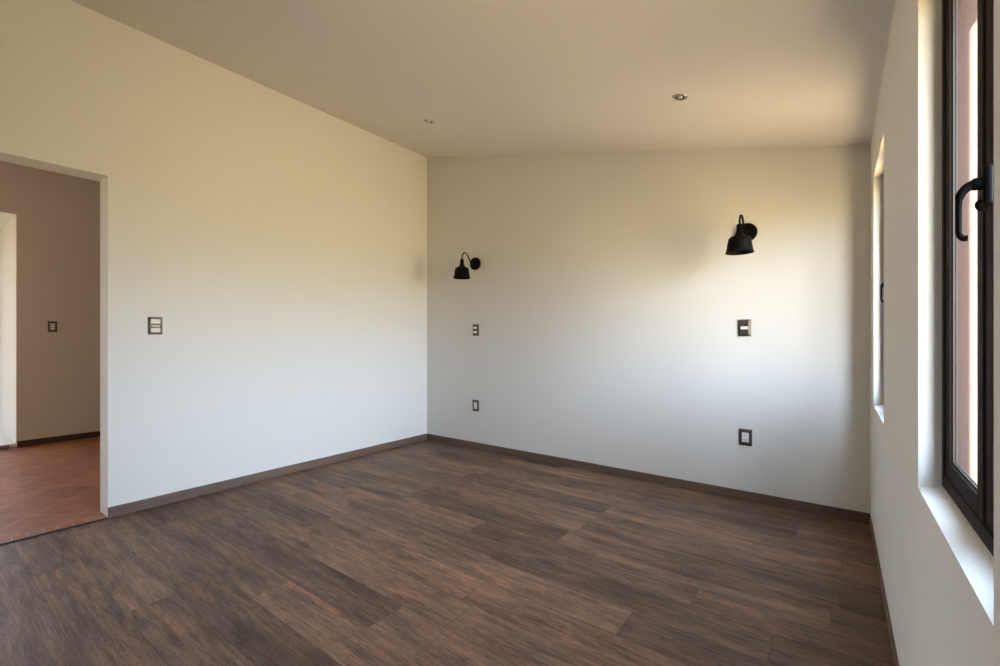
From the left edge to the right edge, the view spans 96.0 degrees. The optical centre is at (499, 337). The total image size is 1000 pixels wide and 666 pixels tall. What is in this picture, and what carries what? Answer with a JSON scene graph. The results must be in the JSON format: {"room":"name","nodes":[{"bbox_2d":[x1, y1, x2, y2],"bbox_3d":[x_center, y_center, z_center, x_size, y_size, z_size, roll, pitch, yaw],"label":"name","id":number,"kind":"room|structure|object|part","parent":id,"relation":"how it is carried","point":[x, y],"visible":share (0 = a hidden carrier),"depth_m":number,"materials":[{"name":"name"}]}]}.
{"room":"empty bedroom","nodes":[
{"label":"empty bedroom","id":0,"kind":"room"},
{"bbox_2d":[0,161,99,440],"bbox_3d":[-5.304,-0.330,5.221,1.350,2.900,7.200,0,0,37],"label":"wall","id":1,"kind":"structure","parent":0,"point":[58,214],"depth_m":4.83,"materials":[{"name":"beige paint"}]},
{"bbox_2d":[0,445,9,448],"bbox_3d":[-5.293,1.098,4.120,0.011,0.036,1.090,0,0,37],"label":"trim","id":2,"kind":"structure","parent":1,"relation":"attached to","point":[3,446],"depth_m":4.53,"materials":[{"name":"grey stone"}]},
{"bbox_2d":[0,430,15,447],"bbox_3d":[-5.817,1.097,4.545,1.338,0.038,1.142,0,0,37],"label":"trim","id":3,"kind":"structure","parent":1,"relation":"attached to","point":[4,439],"depth_m":4.69,"materials":[{"name":"white paint"}]},
{"bbox_2d":[0,211,16,446],"bbox_3d":[-5.813,-0.074,4.542,1.349,2.388,1.143,0,0,37],"label":"trim","id":4,"kind":"structure","parent":1,"relation":"attached to","point":[8,221],"depth_m":4.87,"materials":[{"name":"white paint"}]},
{"bbox_2d":[48,321,56,331],"bbox_3d":[-4.769,-0.122,4.796,0.016,0.112,0.072,0,0,37],"label":"light switch","id":5,"kind":"object","parent":1,"relation":"attached to","point":[52,325],"visible":1,"depth_m":4.79,"materials":[{"name":"brown plastic"}]},
{"bbox_2d":[17,431,99,446],"bbox_3d":[-3.793,1.085,6.103,0.012,0.062,3.778,0,0,37],"label":"baseboard","id":6,"kind":"structure","parent":1,"relation":"attached to","point":[31,442],"depth_m":4.82,"materials":[{"name":"brown wood"}]},
{"bbox_2d":[0,517,107,544],"bbox_3d":[-2.853,1.117,2.236,0.018,0.006,1.398,0,0,37],"label":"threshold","id":7,"kind":"structure","parent":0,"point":[106,517],"depth_m":2.60,"materials":[{"name":"brown wood"}]},
{"bbox_2d":[0,0,426,516],"bbox_3d":[-2.541,-0.448,2.809,0.177,3.136,7.750,0,0,37],"label":"wall","id":8,"kind":"structure","parent":0,"point":[278,242],"depth_m":3.32,"materials":[{"name":"white paint"}]},
{"bbox_2d":[148,317,161,333],"bbox_3d":[-2.287,-0.082,2.987,0.016,0.116,0.080,0,0,37],"label":"light switch","id":9,"kind":"object","parent":8,"relation":"attached to","point":[154,323],"visible":1,"depth_m":2.98,"materials":[{"name":"white plastic"}]},
{"bbox_2d":[108,433,426,517],"bbox_3d":[-1.618,1.087,3.884,0.012,0.066,2.722,0,0,37],"label":"baseboard","id":10,"kind":"structure","parent":8,"relation":"attached to","point":[139,505],"depth_m":3.44,"materials":[{"name":"brown wood"}]},
{"bbox_2d":[0,436,893,665],"bbox_3d":[-2.758,1.178,3.065,8.411,0.124,7.600,0,0,37],"label":"floor","id":11,"kind":"structure","parent":0,"point":[425,552],"depth_m":2.15,"materials":[{"name":"brown wood"}]},
{"bbox_2d":[70,0,894,157],"bbox_3d":[-1.233,-1.637,1.236,4.157,1.036,6.800,0,0,37],"label":"ceiling","id":12,"kind":"structure","parent":0,"point":[492,77],"depth_m":2.49,"materials":[{"name":"white paint"}]},
{"bbox_2d":[672,94,687,100],"bbox_3d":[1.009,-1.351,2.524,0.081,0.021,0.083,0,0,41],"label":"recessed light","id":13,"kind":"object","parent":12,"relation":"in","point":[679,98],"visible":1,"depth_m":2.52,"materials":[{"name":"metal"}]},
{"bbox_2d":[427,145,869,512],"bbox_3d":[0.755,-0.448,3.901,3.790,3.136,0.150,0,0,37],"label":"wall","id":14,"kind":"structure","parent":0,"point":[606,299],"depth_m":3.45,"materials":[{"name":"white paint"}]},
{"bbox_2d":[453,252,480,278],"bbox_3d":[-0.333,-0.712,4.437,0.170,0.262,0.297,0,0,37],"label":"wall lamp","id":15,"kind":"object","parent":14,"relation":"attached to","point":[461,272],"visible":1,"depth_m":4.37,"materials":[{"name":"black metal"}]},
{"bbox_3d":[-0.371,-0.638,4.386,0.170,0.113,0.170,0,0,37],"label":"lamp shade","id":16,"kind":"part","parent":15,"relation":"part of","materials":[{"name":"black paint"}]},
{"bbox_3d":[-0.316,-0.792,4.459,0.012,0.103,0.197,0,0,37],"label":"gooseneck arm","id":17,"kind":"part","parent":15,"relation":"part of","materials":[{"name":"black paint"}]},
{"bbox_2d":[473,324,478,335],"bbox_3d":[-0.247,-0.081,4.548,0.080,0.116,0.016,0,0,37],"label":"light switch","id":18,"kind":"object","parent":14,"relation":"attached to","point":[475,326],"visible":1,"depth_m":4.54,"materials":[{"name":"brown plastic"}]},
{"bbox_2d":[473,400,478,410],"bbox_3d":[-0.248,0.683,4.551,0.080,0.112,0.012,0,0,37],"label":"power outlet","id":19,"kind":"object","parent":14,"relation":"attached to","point":[475,402],"visible":1,"depth_m":4.54,"materials":[{"name":"white plastic"}]},
{"bbox_2d":[427,433,869,524],"bbox_3d":[0.706,1.087,3.836,3.790,0.066,0.012,0,0,37],"label":"baseboard","id":20,"kind":"structure","parent":14,"relation":"attached to","point":[829,511],"depth_m":3.35,"materials":[{"name":"brown wood"}]},
{"bbox_2d":[725,214,757,254],"bbox_3d":[1.605,-0.686,2.985,0.170,0.262,0.297,0,0,41],"label":"wall lamp","id":21,"kind":"object","parent":14,"relation":"attached to","point":[740,243],"visible":1,"depth_m":2.92,"materials":[{"name":"black metal"}]},
{"bbox_3d":[1.564,-0.612,2.937,0.170,0.113,0.170,0,0,41],"label":"lamp shade","id":22,"kind":"part","parent":21,"relation":"part of","materials":[{"name":"black paint"}]},
{"bbox_3d":[1.624,-0.766,3.007,0.012,0.103,0.197,0,0,41],"label":"gooseneck arm","id":23,"kind":"part","parent":21,"relation":"part of","materials":[{"name":"black paint"}]},
{"bbox_2d":[738,319,750,335],"bbox_3d":[1.684,-0.070,3.101,0.080,0.116,0.016,0,0,37],"label":"light switch","id":24,"kind":"object","parent":14,"relation":"attached to","point":[744,325],"visible":1,"depth_m":3.10,"materials":[{"name":"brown plastic"}]},
{"bbox_2d":[739,428,751,445],"bbox_3d":[1.690,0.684,3.099,0.080,0.112,0.012,0,0,37],"label":"power outlet","id":25,"kind":"object","parent":14,"relation":"attached to","point":[745,435],"visible":1,"depth_m":3.10,"materials":[{"name":"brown plastic"}]},
{"bbox_2d":[870,0,999,665],"bbox_3d":[0.301,-0.030,0.087,0.055,2.301,6.800,0,0,37],"label":"wall","id":26,"kind":"structure","parent":0,"point":[941,581],"depth_m":1.11,"materials":[{"name":"white paint"}]},
{"bbox_2d":[880,282,883,302],"bbox_3d":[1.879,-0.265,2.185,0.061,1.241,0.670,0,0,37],"label":"handle","id":27,"kind":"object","parent":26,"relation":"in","point":[882,284],"depth_m":2.14,"materials":[{"name":"brown metal"}]},
{"bbox_2d":[869,514,898,665],"bbox_3d":[0.277,1.087,0.105,0.005,0.066,6.500,0,0,37],"label":"baseboard","id":28,"kind":"structure","parent":26,"relation":"attached to","point":[886,609],"depth_m":1.85,"materials":[{"name":"brown wood"}]},
{"bbox_2d":[942,0,993,556],"bbox_3d":[0.861,-0.265,0.826,0.061,1.241,0.670,0,0,37],"label":"window","id":29,"kind":"structure","parent":26,"relation":"in","point":[975,501],"depth_m":0.82,"materials":[{"name":"brown metal"}]},
{"bbox_3d":[0.808,-0.220,0.774,0.037,0.107,0.021,0,0,37],"label":"handle lever","id":30,"kind":"part","parent":29,"relation":"part of","materials":[{"name":"black metal"}]},
{"bbox_3d":[0.824,-0.258,0.762,0.012,0.066,0.028,0,0,37],"label":"handle","id":31,"kind":"part","parent":29,"relation":"part of","materials":[{"name":"black metal"}]},
{"bbox_3d":[0.776,-0.265,0.677,0.012,1.187,0.278,0,0,37],"label":"sash","id":32,"kind":"part","parent":29,"relation":"part of","materials":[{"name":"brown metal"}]},
{"bbox_2d":[957,0,976,482],"bbox_3d":[0.374,-0.030,0.032,0.129,2.301,6.800,0,0,37],"label":"wall","id":33,"kind":"structure","parent":0,"point":[966,9],"depth_m":1.06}
]}

